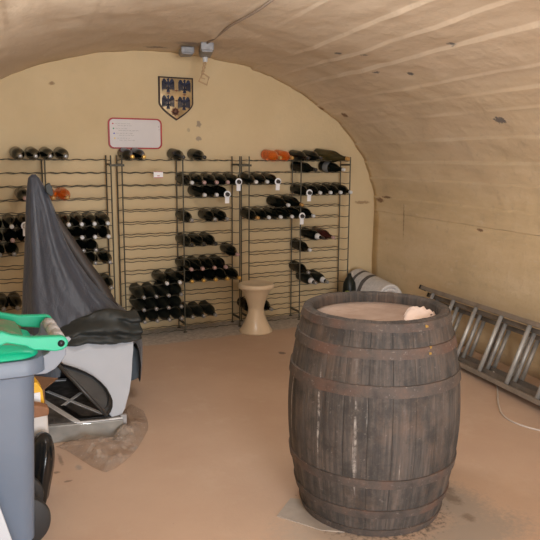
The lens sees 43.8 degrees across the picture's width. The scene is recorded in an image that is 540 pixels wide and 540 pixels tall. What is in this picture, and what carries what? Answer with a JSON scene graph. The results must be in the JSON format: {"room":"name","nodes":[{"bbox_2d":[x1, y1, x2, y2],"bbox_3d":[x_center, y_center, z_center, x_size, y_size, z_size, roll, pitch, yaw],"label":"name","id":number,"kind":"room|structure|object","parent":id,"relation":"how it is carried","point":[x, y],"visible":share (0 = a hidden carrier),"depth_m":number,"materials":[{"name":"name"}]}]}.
{"room":"wine cellar","nodes":[
{"label":"wine cellar","id":0,"kind":"room"},
{"bbox_2d":[0,51,373,329],"bbox_3d":[-0.888,-0.657,5.684,4.420,2.300,0.200,-4,11,-25],"label":"wall","id":1,"kind":"structure","parent":0,"point":[68,104],"depth_m":5.62,"materials":[{"name":"paint"}]},
{"bbox_2d":[107,117,161,148],"bbox_3d":[-1.082,-1.096,5.391,0.437,0.242,0.017,-4,11,-25],"label":"wall sign","id":2,"kind":"object","parent":1,"relation":"attached to","point":[140,133],"visible":1,"depth_m":5.38,"materials":[{"name":"grey plastic"}]},
{"bbox_2d":[158,76,192,119],"bbox_3d":[-0.767,-1.398,5.484,0.292,0.344,0.035,-4,11,-25],"label":"heraldic shield","id":3,"kind":"object","parent":1,"relation":"attached to","point":[175,94],"visible":1,"depth_m":5.47,"materials":[{"name":"gold metal"}]},
{"bbox_2d":[0,0,539,235],"bbox_3d":[0.453,-0.554,1.936,4.338,1.466,8.132,-3,10,-19],"label":"ceiling","id":4,"kind":"structure","parent":0,"point":[439,100],"depth_m":4.33,"materials":[{"name":"paint"}]},
{"bbox_2d":[179,46,193,56],"bbox_3d":[-0.640,-1.670,5.136,0.100,0.054,0.170,-2,10,-14],"label":"junction box","id":5,"kind":"object","parent":4,"relation":"attached to","point":[184,51],"visible":1,"depth_m":5.06,"materials":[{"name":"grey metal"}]},
{"bbox_2d":[199,42,213,61],"bbox_3d":[-0.479,-1.630,5.031,0.095,0.100,0.330,-1,10,-9],"label":"junction box","id":6,"kind":"object","parent":4,"relation":"attached to","point":[205,50],"visible":1,"depth_m":4.89,"materials":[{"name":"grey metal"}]},
{"bbox_2d":[206,0,273,43],"bbox_3d":[-0.125,-1.485,3.917,0.038,0.016,2.062,-3,10,-19],"label":"cable","id":7,"kind":"object","parent":4,"relation":"attached to","point":[269,1],"visible":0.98,"depth_m":3.99,"materials":[{"name":"paint"}]},
{"bbox_2d":[41,313,539,539],"bbox_3d":[0.365,1.169,2.104,5.900,0.100,8.000,-4,11,-25],"label":"floor","id":8,"kind":"structure","parent":0,"point":[205,454],"depth_m":3.27,"materials":[{"name":"brown concrete"}]},
{"bbox_2d":[0,508,11,539],"bbox_3d":[-1.043,0.838,2.148,0.485,0.520,0.126,-4,11,-25],"label":"sheet","id":9,"kind":"object","parent":8,"relation":"on","point":[4,532],"visible":1,"depth_m":2.22,"materials":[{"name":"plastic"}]},
{"bbox_2d":[0,312,67,539],"bbox_3d":[-1.078,0.611,2.462,0.622,0.863,0.411,-4,11,-25],"label":"bin","id":10,"kind":"object","parent":8,"relation":"on","point":[23,355],"visible":0.98,"depth_m":2.37,"materials":[{"name":"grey plastic"}]},
{"bbox_2d":[34,377,43,402],"bbox_3d":[-1.085,0.711,3.037,0.120,0.475,0.093,-4,11,-25],"label":"carton","id":11,"kind":"object","parent":8,"relation":"on","point":[38,393],"visible":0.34,"depth_m":2.99,"materials":[{"name":"yellow cardboard"}]},
{"bbox_2d":[34,402,48,435],"bbox_3d":[-1.023,0.766,2.943,0.111,0.398,0.081,-4,11,-25],"label":"paper bag","id":12,"kind":"object","parent":8,"relation":"on","point":[41,410],"visible":0.33,"depth_m":2.90,"materials":[{"name":"white paper"}]},
{"bbox_2d":[34,431,54,502],"bbox_3d":[-0.977,0.834,2.853,0.120,0.294,0.224,-4,11,-25],"label":"bag","id":13,"kind":"object","parent":8,"relation":"on","point":[44,451],"visible":0.63,"depth_m":2.78,"materials":[{"name":"black plastic"}]},
{"bbox_2d":[34,376,57,402],"bbox_3d":[-1.175,0.726,3.188,0.347,0.395,0.210,-5,11,-31],"label":"cardboard box","id":14,"kind":"object","parent":8,"relation":"on","point":[44,382],"visible":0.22,"depth_m":3.20,"materials":[{"name":"brown cardboard"}]},
{"bbox_2d":[0,155,115,310],"bbox_3d":[-1.697,-0.139,5.114,1.002,1.457,0.196,-4,11,-25],"label":"wine rack","id":15,"kind":"object","parent":8,"relation":"on","point":[105,159],"visible":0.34,"depth_m":5.11,"materials":[{"name":"black metal"}]},
{"bbox_2d":[2,214,15,228],"bbox_3d":[-1.911,-0.351,4.931,0.093,0.104,0.318,-4,11,-26],"label":"wine bottle","id":16,"kind":"object","parent":15,"relation":"on","point":[8,221],"visible":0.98,"depth_m":4.89,"materials":[{"name":"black glass"}]},
{"bbox_2d":[2,228,16,242],"bbox_3d":[-1.912,-0.253,4.947,0.093,0.104,0.318,-4,11,-26],"label":"wine bottle","id":17,"kind":"object","parent":15,"relation":"on","point":[9,235],"visible":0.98,"depth_m":4.91,"materials":[{"name":"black glass"}]},
{"bbox_2d":[4,241,18,256],"bbox_3d":[-1.907,-0.155,4.966,0.093,0.104,0.318,-4,11,-26],"label":"wine bottle","id":18,"kind":"object","parent":15,"relation":"on","point":[12,249],"visible":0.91,"depth_m":4.92,"materials":[{"name":"black glass"}]},
{"bbox_2d":[7,292,21,310],"bbox_3d":[-1.908,0.240,5.034,0.093,0.104,0.318,-4,11,-26],"label":"wine bottle","id":19,"kind":"object","parent":15,"relation":"on","point":[15,302],"visible":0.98,"depth_m":5.00,"materials":[{"name":"black glass"}]},
{"bbox_2d":[9,146,24,158],"bbox_3d":[-1.834,-0.850,4.883,0.093,0.104,0.318,-4,11,-26],"label":"wine bottle","id":20,"kind":"object","parent":15,"relation":"on","point":[15,152],"visible":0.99,"depth_m":4.84,"materials":[{"name":"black glass"}]},
{"bbox_2d":[15,213,24,235],"bbox_3d":[-1.831,-0.338,4.973,0.096,0.144,0.318,-4,10,-23],"label":"wine bottle","id":21,"kind":"object","parent":15,"relation":"on","point":[20,219],"visible":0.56,"depth_m":4.92,"materials":[{"name":"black glass"}]},
{"bbox_2d":[14,187,26,201],"bbox_3d":[-1.819,-0.555,4.941,0.093,0.104,0.318,-4,11,-26],"label":"wine bottle","id":22,"kind":"object","parent":15,"relation":"on","point":[20,193],"visible":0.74,"depth_m":4.90,"materials":[{"name":"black glass"}]},
{"bbox_2d":[24,146,39,160],"bbox_3d":[-1.740,-0.857,4.928,0.093,0.104,0.318,-4,11,-26],"label":"wine bottle","id":23,"kind":"object","parent":15,"relation":"on","point":[30,152],"visible":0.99,"depth_m":4.89,"materials":[{"name":"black glass"}]},
{"bbox_2d":[39,147,53,160],"bbox_3d":[-1.649,-0.864,4.971,0.093,0.104,0.318,-4,11,-26],"label":"wine bottle","id":24,"kind":"object","parent":15,"relation":"on","point":[45,152],"visible":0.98,"depth_m":4.93,"materials":[{"name":"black glass"}]},
{"bbox_2d":[53,147,68,160],"bbox_3d":[-1.552,-0.871,5.018,0.093,0.104,0.318,-4,11,-26],"label":"wine bottle","id":25,"kind":"object","parent":15,"relation":"on","point":[59,152],"visible":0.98,"depth_m":4.98,"materials":[{"name":"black glass"}]},
{"bbox_2d":[55,187,69,200],"bbox_3d":[-1.554,-0.575,5.067,0.093,0.104,0.318,-4,11,-26],"label":"wine bottle","id":26,"kind":"object","parent":15,"relation":"on","point":[63,193],"visible":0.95,"depth_m":5.03,"materials":[{"name":"orange glass"}]},
{"bbox_2d":[69,212,83,226],"bbox_3d":[-1.469,-0.384,5.142,0.093,0.104,0.318,-4,11,-26],"label":"wine bottle","id":27,"kind":"object","parent":15,"relation":"on","point":[77,219],"visible":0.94,"depth_m":5.10,"materials":[{"name":"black glass"}]},
{"bbox_2d":[70,225,84,239],"bbox_3d":[-1.471,-0.285,5.158,0.093,0.104,0.318,-4,11,-26],"label":"wine bottle","id":28,"kind":"object","parent":15,"relation":"on","point":[78,233],"visible":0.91,"depth_m":5.12,"materials":[{"name":"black glass"}]},
{"bbox_2d":[81,212,96,225],"bbox_3d":[-1.385,-0.390,5.182,0.093,0.104,0.318,-4,11,-26],"label":"wine bottle","id":29,"kind":"object","parent":15,"relation":"on","point":[89,218],"visible":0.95,"depth_m":5.14,"materials":[{"name":"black glass"}]},
{"bbox_2d":[82,225,96,238],"bbox_3d":[-1.384,-0.291,5.199,0.093,0.104,0.318,-4,11,-26],"label":"wine bottle","id":30,"kind":"object","parent":15,"relation":"on","point":[90,231],"visible":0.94,"depth_m":5.16,"materials":[{"name":"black glass"}]},
{"bbox_2d":[83,237,97,251],"bbox_3d":[-1.382,-0.193,5.217,0.093,0.104,0.318,-4,11,-26],"label":"wine bottle","id":31,"kind":"object","parent":15,"relation":"on","point":[91,244],"visible":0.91,"depth_m":5.18,"materials":[{"name":"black glass"}]},
{"bbox_2d":[94,211,109,225],"bbox_3d":[-1.294,-0.397,5.225,0.093,0.104,0.318,-4,11,-26],"label":"wine bottle","id":32,"kind":"object","parent":15,"relation":"on","point":[102,218],"visible":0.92,"depth_m":5.18,"materials":[{"name":"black glass"}]},
{"bbox_2d":[95,224,110,238],"bbox_3d":[-1.293,-0.298,5.242,0.093,0.104,0.318,-4,11,-26],"label":"wine bottle","id":33,"kind":"object","parent":15,"relation":"on","point":[103,232],"visible":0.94,"depth_m":5.20,"materials":[{"name":"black glass"}]},
{"bbox_2d":[96,249,111,263],"bbox_3d":[-1.290,-0.101,5.278,0.093,0.104,0.318,-4,11,-26],"label":"wine bottle","id":34,"kind":"object","parent":15,"relation":"on","point":[105,256],"visible":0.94,"depth_m":5.24,"materials":[{"name":"black glass"}]},
{"bbox_2d":[21,174,142,381],"bbox_3d":[-1.109,0.114,3.902,0.748,1.325,0.852,-4,11,-25],"label":"tarpaulin cover","id":35,"kind":"object","parent":8,"relation":"on","point":[60,282],"visible":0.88,"depth_m":3.74,"materials":[{"name":"black fabric"}]},
{"bbox_2d":[45,378,126,442],"bbox_3d":[-1.085,0.768,3.798,0.432,0.110,0.809,-4,11,-25],"label":"metal frame","id":36,"kind":"object","parent":8,"relation":"on","point":[72,416],"visible":0.57,"depth_m":3.51,"materials":[{"name":"grey metal"}]},
{"bbox_2d":[57,363,112,416],"bbox_3d":[-0.966,0.601,3.475,0.300,0.311,0.106,1,10,5],"label":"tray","id":37,"kind":"object","parent":36,"relation":"on","point":[89,385],"visible":0.91,"depth_m":3.48,"materials":[{"name":"black plastic"}]},
{"bbox_2d":[61,337,132,416],"bbox_3d":[-0.894,0.559,3.591,0.430,0.409,0.251,-6,11,-33],"label":"board","id":38,"kind":"object","parent":36,"relation":"on","point":[111,365],"visible":0.6,"depth_m":3.60,"materials":[{"name":"plastic"}]},
{"bbox_2d":[116,155,241,334],"bbox_3d":[-0.739,-0.209,5.571,1.020,1.457,0.196,-4,11,-25],"label":"wine rack","id":39,"kind":"object","parent":8,"relation":"on","point":[121,159],"visible":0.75,"depth_m":5.52,"materials":[{"name":"black metal"}]},
{"bbox_2d":[117,148,134,160],"bbox_3d":[-1.110,-0.903,5.229,0.093,0.104,0.318,-4,11,-25],"label":"wine bottle","id":40,"kind":"object","parent":39,"relation":"on","point":[127,154],"visible":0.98,"depth_m":5.19,"materials":[{"name":"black glass"}]},
{"bbox_2d":[129,295,145,311],"bbox_3d":[-1.064,0.277,5.453,0.093,0.104,0.318,-4,11,-25],"label":"wine bottle","id":41,"kind":"object","parent":39,"relation":"on","point":[138,304],"visible":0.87,"depth_m":5.42,"materials":[{"name":"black glass"}]},
{"bbox_2d":[129,283,145,299],"bbox_3d":[-1.061,0.178,5.438,0.093,0.104,0.318,-4,11,-25],"label":"wine bottle","id":42,"kind":"object","parent":39,"relation":"on","point":[138,292],"visible":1,"depth_m":5.40,"materials":[{"name":"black glass"}]},
{"bbox_2d":[141,282,157,298],"bbox_3d":[-0.970,0.171,5.481,0.093,0.104,0.318,-4,11,-25],"label":"wine bottle","id":43,"kind":"object","parent":39,"relation":"on","point":[150,291],"visible":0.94,"depth_m":5.45,"materials":[{"name":"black glass"}]},
{"bbox_2d":[142,294,157,310],"bbox_3d":[-0.973,0.270,5.497,0.093,0.104,0.318,-4,11,-25],"label":"wine bottle","id":44,"kind":"object","parent":39,"relation":"on","point":[150,303],"visible":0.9,"depth_m":5.45,"materials":[{"name":"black glass"}]},
{"bbox_2d":[144,306,158,322],"bbox_3d":[-0.968,0.368,5.516,0.093,0.104,0.318,-4,11,-25],"label":"wine bottle","id":45,"kind":"object","parent":39,"relation":"on","point":[152,315],"visible":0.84,"depth_m":5.47,"materials":[{"name":"black glass"}]},
{"bbox_2d":[151,270,168,284],"bbox_3d":[-0.887,0.066,5.504,0.093,0.104,0.318,-4,11,-26],"label":"wine bottle","id":46,"kind":"object","parent":39,"relation":"on","point":[161,278],"visible":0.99,"depth_m":5.47,"materials":[{"name":"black glass"}]},
{"bbox_2d":[153,282,170,297],"bbox_3d":[-0.877,0.164,5.526,0.093,0.104,0.318,-4,11,-26],"label":"wine bottle","id":47,"kind":"object","parent":39,"relation":"on","point":[163,290],"visible":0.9,"depth_m":5.49,"materials":[{"name":"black glass"}]},
{"bbox_2d":[154,293,170,309],"bbox_3d":[-0.879,0.263,5.541,0.093,0.104,0.318,-4,11,-26],"label":"wine bottle","id":48,"kind":"object","parent":39,"relation":"on","point":[163,302],"visible":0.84,"depth_m":5.50,"materials":[{"name":"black glass"}]},
{"bbox_2d":[156,305,171,321],"bbox_3d":[-0.876,0.361,5.560,0.093,0.104,0.318,-4,11,-26],"label":"wine bottle","id":49,"kind":"object","parent":39,"relation":"on","point":[164,314],"visible":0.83,"depth_m":5.51,"materials":[{"name":"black glass"}]},
{"bbox_2d":[164,269,181,283],"bbox_3d":[-0.789,0.059,5.551,0.093,0.104,0.318,-4,11,-26],"label":"wine bottle","id":50,"kind":"object","parent":39,"relation":"on","point":[173,277],"visible":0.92,"depth_m":5.51,"materials":[{"name":"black glass"}]},
{"bbox_2d":[165,292,182,308],"bbox_3d":[-0.783,0.256,5.587,0.093,0.104,0.318,-4,11,-26],"label":"wine bottle","id":51,"kind":"object","parent":39,"relation":"on","point":[175,301],"visible":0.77,"depth_m":5.55,"materials":[{"name":"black glass"}]},
{"bbox_2d":[166,281,182,295],"bbox_3d":[-0.782,0.157,5.571,0.093,0.104,0.318,-4,11,-26],"label":"wine bottle","id":52,"kind":"object","parent":39,"relation":"on","point":[175,289],"visible":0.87,"depth_m":5.53,"materials":[{"name":"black glass"}]},
{"bbox_2d":[166,304,183,319],"bbox_3d":[-0.783,0.354,5.604,0.093,0.104,0.318,-4,11,-26],"label":"wine bottle","id":53,"kind":"object","parent":39,"relation":"on","point":[175,312],"visible":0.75,"depth_m":5.56,"materials":[{"name":"black glass"}]},
{"bbox_2d":[167,148,185,159],"bbox_3d":[-0.743,-0.930,5.404,0.093,0.104,0.318,-4,11,-26],"label":"wine bottle","id":54,"kind":"object","parent":39,"relation":"on","point":[172,153],"visible":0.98,"depth_m":5.37,"materials":[{"name":"black glass"}]},
{"bbox_2d":[175,209,193,222],"bbox_3d":[-0.688,-0.441,5.514,0.093,0.104,0.318,-4,11,-26],"label":"wine bottle","id":55,"kind":"object","parent":39,"relation":"on","point":[187,216],"visible":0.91,"depth_m":5.48,"materials":[{"name":"black glass"}]},
{"bbox_2d":[175,233,193,246],"bbox_3d":[-0.693,-0.243,5.546,0.093,0.104,0.318,-4,11,-26],"label":"wine bottle","id":56,"kind":"object","parent":39,"relation":"on","point":[188,242],"visible":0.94,"depth_m":5.51,"materials":[{"name":"black glass"}]},
{"bbox_2d":[175,173,193,185],"bbox_3d":[-0.683,-0.737,5.466,0.093,0.104,0.318,-4,11,-26],"label":"wine bottle","id":57,"kind":"object","parent":39,"relation":"on","point":[187,179],"visible":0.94,"depth_m":5.43,"materials":[{"name":"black glass"}]},
{"bbox_2d":[175,256,193,270],"bbox_3d":[-0.700,-0.046,5.576,0.093,0.104,0.318,-4,11,-26],"label":"wine bottle","id":58,"kind":"object","parent":39,"relation":"on","point":[180,263],"visible":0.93,"depth_m":5.54,"materials":[{"name":"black glass"}]},
{"bbox_2d":[176,268,193,283],"bbox_3d":[-0.696,0.052,5.595,0.093,0.104,0.318,-4,11,-26],"label":"wine bottle","id":59,"kind":"object","parent":39,"relation":"on","point":[188,277],"visible":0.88,"depth_m":5.55,"materials":[{"name":"black glass"}]},
{"bbox_2d":[187,256,204,270],"bbox_3d":[-0.613,-0.052,5.618,0.093,0.104,0.318,-4,11,-26],"label":"wine bottle","id":60,"kind":"object","parent":39,"relation":"on","point":[196,263],"visible":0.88,"depth_m":5.58,"materials":[{"name":"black glass"}]},
{"bbox_2d":[187,232,205,245],"bbox_3d":[-0.599,-0.250,5.591,0.093,0.104,0.318,-4,11,-26],"label":"wine bottle","id":61,"kind":"object","parent":39,"relation":"on","point":[196,239],"visible":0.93,"depth_m":5.55,"materials":[{"name":"black glass"}]},
{"bbox_2d":[187,148,206,160],"bbox_3d":[-0.584,-0.942,5.480,0.093,0.104,0.318,-4,11,-26],"label":"wine bottle","id":62,"kind":"object","parent":39,"relation":"on","point":[194,154],"visible":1,"depth_m":5.45,"materials":[{"name":"black glass"}]},
{"bbox_2d":[187,185,206,196],"bbox_3d":[-0.588,-0.645,5.529,0.093,0.104,0.318,-4,11,-26],"label":"wine bottle","id":63,"kind":"object","parent":39,"relation":"on","point":[196,191],"visible":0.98,"depth_m":5.49,"materials":[{"name":"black glass"}]},
{"bbox_2d":[188,301,205,317],"bbox_3d":[-0.610,0.342,5.687,0.093,0.104,0.318,-4,11,-26],"label":"wine bottle","id":64,"kind":"object","parent":39,"relation":"on","point":[197,310],"visible":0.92,"depth_m":5.65,"materials":[{"name":"black glass"}]},
{"bbox_2d":[188,269,205,282],"bbox_3d":[-0.606,0.046,5.638,0.093,0.104,0.318,-4,11,-26],"label":"wine bottle","id":65,"kind":"object","parent":39,"relation":"on","point":[197,275],"visible":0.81,"depth_m":5.59,"materials":[{"name":"black glass"}]},
{"bbox_2d":[189,173,206,185],"bbox_3d":[-0.588,-0.744,5.511,0.093,0.104,0.318,-4,11,-26],"label":"wine bottle","id":66,"kind":"object","parent":39,"relation":"on","point":[198,179],"visible":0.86,"depth_m":5.47,"materials":[{"name":"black glass"}]},
{"bbox_2d":[198,208,216,220],"bbox_3d":[-0.509,-0.454,5.600,0.093,0.104,0.318,-4,11,-26],"label":"wine bottle","id":67,"kind":"object","parent":39,"relation":"on","point":[206,215],"visible":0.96,"depth_m":5.57,"materials":[{"name":"black glass"}]},
{"bbox_2d":[198,255,216,269],"bbox_3d":[-0.518,-0.059,5.663,0.093,0.104,0.318,-4,11,-26],"label":"wine bottle","id":68,"kind":"object","parent":39,"relation":"on","point":[207,263],"visible":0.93,"depth_m":5.62,"materials":[{"name":"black glass"}]},
{"bbox_2d":[199,300,216,316],"bbox_3d":[-0.517,0.335,5.731,0.093,0.104,0.318,-4,11,-26],"label":"wine bottle","id":69,"kind":"object","parent":39,"relation":"on","point":[208,309],"visible":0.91,"depth_m":5.70,"materials":[{"name":"black glass"}]},
{"bbox_2d":[199,232,217,245],"bbox_3d":[-0.508,-0.257,5.634,0.093,0.104,0.318,-4,11,-26],"label":"wine bottle","id":70,"kind":"object","parent":39,"relation":"on","point":[209,239],"visible":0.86,"depth_m":5.59,"materials":[{"name":"black glass"}]},
{"bbox_2d":[199,268,217,281],"bbox_3d":[-0.511,0.039,5.683,0.093,0.104,0.318,-4,11,-26],"label":"wine bottle","id":71,"kind":"object","parent":39,"relation":"on","point":[208,274],"visible":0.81,"depth_m":5.64,"materials":[{"name":"black glass"}]},
{"bbox_2d":[200,185,218,197],"bbox_3d":[-0.494,-0.652,5.573,0.093,0.104,0.318,-4,11,-26],"label":"wine bottle","id":72,"kind":"object","parent":39,"relation":"on","point":[210,191],"visible":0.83,"depth_m":5.53,"materials":[{"name":"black glass"}]},
{"bbox_2d":[200,173,218,185],"bbox_3d":[-0.493,-0.751,5.557,0.093,0.104,0.318,-4,11,-26],"label":"wine bottle","id":73,"kind":"object","parent":39,"relation":"on","point":[210,179],"visible":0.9,"depth_m":5.51,"materials":[{"name":"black glass"}]},
{"bbox_2d":[209,254,227,268],"bbox_3d":[-0.429,-0.066,5.705,0.093,0.104,0.318,-4,11,-26],"label":"wine bottle","id":74,"kind":"object","parent":39,"relation":"on","point":[219,262],"visible":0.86,"depth_m":5.67,"materials":[{"name":"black glass"}]},
{"bbox_2d":[210,208,228,220],"bbox_3d":[-0.413,-0.461,5.646,0.093,0.104,0.318,-4,11,-26],"label":"wine bottle","id":75,"kind":"object","parent":39,"relation":"on","point":[219,214],"visible":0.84,"depth_m":5.60,"materials":[{"name":"black glass"}]},
{"bbox_2d":[211,184,230,202],"bbox_3d":[-0.409,-0.639,5.617,0.096,0.144,0.318,-4,10,-23],"label":"wine bottle","id":76,"kind":"object","parent":39,"relation":"on","point":[220,190],"visible":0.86,"depth_m":5.55,"materials":[{"name":"black glass"}]},
{"bbox_2d":[220,242,239,255],"bbox_3d":[-0.332,-0.171,5.735,0.093,0.104,0.318,-4,11,-26],"label":"wine bottle","id":77,"kind":"object","parent":39,"relation":"on","point":[230,249],"visible":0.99,"depth_m":5.71,"materials":[{"name":"black glass"}]},
{"bbox_2d":[222,265,240,279],"bbox_3d":[-0.322,0.025,5.774,0.093,0.104,0.318,-4,11,-26],"label":"wine bottle","id":78,"kind":"object","parent":39,"relation":"on","point":[231,272],"visible":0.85,"depth_m":5.73,"materials":[{"name":"black glass"}]},
{"bbox_2d":[222,173,241,190],"bbox_3d":[-0.317,-0.744,5.645,0.096,0.144,0.318,-4,10,-23],"label":"wine bottle","id":79,"kind":"object","parent":39,"relation":"on","point":[233,179],"visible":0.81,"depth_m":5.58,"materials":[{"name":"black glass"}]},
{"bbox_2d":[238,280,273,335],"bbox_3d":[-0.117,0.313,5.625,0.298,0.416,0.298,-4,11,-25],"label":"stool","id":80,"kind":"object","parent":8,"relation":"on","point":[256,292],"visible":1,"depth_m":5.55,"materials":[{"name":"beige plastic"}]},
{"bbox_2d":[240,156,350,320],"bbox_3d":[0.235,-0.281,6.036,1.034,1.457,0.196,-4,11,-25],"label":"wine rack","id":81,"kind":"object","parent":8,"relation":"on","point":[249,160],"visible":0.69,"depth_m":6.00,"materials":[{"name":"black metal"}]},
{"bbox_2d":[238,173,257,184],"bbox_3d":[-0.177,-0.774,5.708,0.093,0.104,0.318,-4,11,-26],"label":"wine bottle","id":82,"kind":"object","parent":81,"relation":"on","point":[243,176],"visible":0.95,"depth_m":5.67,"materials":[{"name":"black glass"}]},
{"bbox_2d":[240,207,259,219],"bbox_3d":[-0.164,-0.479,5.764,0.093,0.104,0.318,-4,11,-26],"label":"wine bottle","id":83,"kind":"object","parent":81,"relation":"on","point":[244,212],"visible":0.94,"depth_m":5.74,"materials":[{"name":"black glass"}]},
{"bbox_2d":[261,173,280,189],"bbox_3d":[0.009,-0.768,5.800,0.096,0.144,0.318,-4,10,-23],"label":"wine bottle","id":84,"kind":"object","parent":81,"relation":"on","point":[272,178],"visible":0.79,"depth_m":5.74,"materials":[{"name":"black glass"}]},
{"bbox_2d":[261,149,281,160],"bbox_3d":[0.025,-0.986,5.771,0.093,0.104,0.318,-4,11,-26],"label":"wine bottle","id":85,"kind":"object","parent":81,"relation":"on","point":[266,154],"visible":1,"depth_m":5.74,"materials":[{"name":"orange glass"}]},
{"bbox_2d":[263,206,282,218],"bbox_3d":[0.031,-0.494,5.858,0.093,0.104,0.318,-4,11,-26],"label":"wine bottle","id":86,"kind":"object","parent":81,"relation":"on","point":[274,214],"visible":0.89,"depth_m":5.81,"materials":[{"name":"black glass"}]},
{"bbox_2d":[266,196,289,207],"bbox_3d":[0.083,-0.596,5.866,0.092,0.104,0.318,-5,11,-31],"label":"wine bottle","id":87,"kind":"object","parent":81,"relation":"on","point":[274,201],"visible":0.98,"depth_m":5.84,"materials":[{"name":"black glass"}]},
{"bbox_2d":[281,195,303,206],"bbox_3d":[0.201,-0.605,5.923,0.092,0.104,0.318,-5,11,-31],"label":"wine bottle","id":88,"kind":"object","parent":81,"relation":"on","point":[292,201],"visible":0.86,"depth_m":5.88,"materials":[{"name":"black glass"}]},
{"bbox_2d":[285,206,304,223],"bbox_3d":[0.220,-0.488,5.951,0.096,0.144,0.318,-4,10,-23],"label":"wine bottle","id":89,"kind":"object","parent":81,"relation":"on","point":[297,214],"visible":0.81,"depth_m":5.89,"materials":[{"name":"black glass"}]},
{"bbox_2d":[288,150,309,161],"bbox_3d":[0.266,-1.004,5.885,0.093,0.104,0.318,-4,11,-26],"label":"wine bottle","id":90,"kind":"object","parent":81,"relation":"on","point":[298,155],"visible":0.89,"depth_m":5.85,"materials":[{"name":"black glass"}]},
{"bbox_2d":[289,260,309,273],"bbox_3d":[0.279,-0.019,6.060,0.093,0.104,0.318,-4,11,-26],"label":"wine bottle","id":91,"kind":"object","parent":81,"relation":"on","point":[295,267],"visible":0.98,"depth_m":6.04,"materials":[{"name":"black glass"}]},
{"bbox_2d":[290,184,311,200],"bbox_3d":[0.283,-0.689,5.948,0.096,0.144,0.318,-4,10,-23],"label":"wine bottle","id":92,"kind":"object","parent":81,"relation":"on","point":[295,189],"visible":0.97,"depth_m":5.91,"materials":[{"name":"black glass"}]},
{"bbox_2d":[290,238,311,251],"bbox_3d":[0.290,-0.217,6.032,0.093,0.104,0.318,-4,11,-26],"label":"wine bottle","id":93,"kind":"object","parent":81,"relation":"on","point":[295,244],"visible":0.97,"depth_m":6.01,"materials":[{"name":"black glass"}]},
{"bbox_2d":[291,161,317,172],"bbox_3d":[0.311,-0.909,5.927,0.093,0.104,0.318,-7,12,-37],"label":"wine bottle","id":94,"kind":"object","parent":81,"relation":"on","point":[296,166],"visible":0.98,"depth_m":5.91,"materials":[{"name":"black glass"}]},
{"bbox_2d":[296,273,316,284],"bbox_3d":[0.344,0.075,6.108,0.093,0.104,0.318,-4,11,-26],"label":"wine bottle","id":95,"kind":"object","parent":81,"relation":"on","point":[306,278],"visible":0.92,"depth_m":6.07,"materials":[{"name":"black glass"}]},
{"bbox_2d":[302,150,322,161],"bbox_3d":[0.380,-1.012,5.940,0.093,0.104,0.318,-4,11,-26],"label":"wine bottle","id":96,"kind":"object","parent":81,"relation":"on","point":[313,155],"visible":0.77,"depth_m":5.90,"materials":[{"name":"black glass"}]},
{"bbox_2d":[301,227,324,239],"bbox_3d":[0.392,-0.323,6.065,0.092,0.104,0.318,-6,11,-32],"label":"wine bottle","id":97,"kind":"object","parent":81,"relation":"on","point":[310,233],"visible":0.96,"depth_m":6.04,"materials":[{"name":"black glass"}]},
{"bbox_2d":[309,270,328,283],"bbox_3d":[0.454,0.067,6.160,0.093,0.104,0.318,-4,11,-26],"label":"wine bottle","id":98,"kind":"object","parent":81,"relation":"on","point":[318,277],"visible":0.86,"depth_m":6.12,"materials":[{"name":"black glass"}]},
{"bbox_2d":[318,161,345,172],"bbox_3d":[0.567,-0.928,6.049,0.094,0.104,0.318,-7,12,-37],"label":"wine bottle","id":99,"kind":"object","parent":81,"relation":"on","point":[323,166],"visible":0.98,"depth_m":6.03,"materials":[{"name":"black glass"}]},
{"bbox_2d":[314,148,349,162],"bbox_3d":[0.558,-1.027,6.011,0.375,0.128,0.109,9,13,40],"label":"wine bottle","id":100,"kind":"object","parent":81,"relation":"on","point":[327,155],"visible":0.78,"depth_m":5.98,"materials":[{"name":"green glass"}]},
{"bbox_2d":[277,498,344,532],"bbox_3d":[0.174,1.005,2.760,0.282,0.003,0.225,2,10,10],"label":"flat board","id":101,"kind":"object","parent":8,"relation":"on","point":[294,510],"visible":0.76,"depth_m":2.74,"materials":[{"name":"beige wood"}]},
{"bbox_2d":[343,273,355,291],"bbox_3d":[0.720,0.236,6.106,0.120,0.420,0.120,-4,11,-25],"label":"wine bottle","id":102,"kind":"object","parent":8,"relation":"on","point":[349,284],"visible":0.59,"depth_m":6.05,"materials":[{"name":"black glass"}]},
{"bbox_2d":[342,268,401,292],"bbox_3d":[0.950,0.231,6.189,0.346,0.415,0.580,-4,11,-25],"label":"rolled blanket","id":103,"kind":"object","parent":8,"relation":"on","point":[364,280],"visible":0.25,"depth_m":6.08,"materials":[{"name":"fabric"}]},
{"bbox_2d":[288,291,460,536],"bbox_3d":[0.429,0.564,2.812,0.708,0.859,0.707,-4,11,-25],"label":"wine barrel","id":104,"kind":"object","parent":8,"relation":"on","point":[374,393],"visible":0.98,"depth_m":2.53,"materials":[{"name":"brown wood"}]},
{"bbox_2d":[404,306,434,319],"bbox_3d":[0.589,0.174,2.717,0.154,0.040,0.130,-4,11,-25],"label":"crumpled cloth","id":105,"kind":"object","parent":104,"relation":"on","point":[415,312],"visible":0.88,"depth_m":2.70,"materials":[{"name":"beige fabric"}]},
{"bbox_2d":[419,285,539,405],"bbox_3d":[1.676,0.567,3.921,0.319,0.514,3.244,-3,10,-17],"label":"ladder","id":106,"kind":"object","parent":8,"relation":"on","point":[519,387],"visible":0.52,"depth_m":4.45,"materials":[{"name":"metal"}]},
{"bbox_2d":[372,210,539,378],"bbox_3d":[2.357,0.479,3.039,0.138,0.983,7.697,-3,10,-19],"label":"wall","id":107,"kind":"structure","parent":0,"point":[493,268],"depth_m":5.16,"materials":[{"name":"paint"}]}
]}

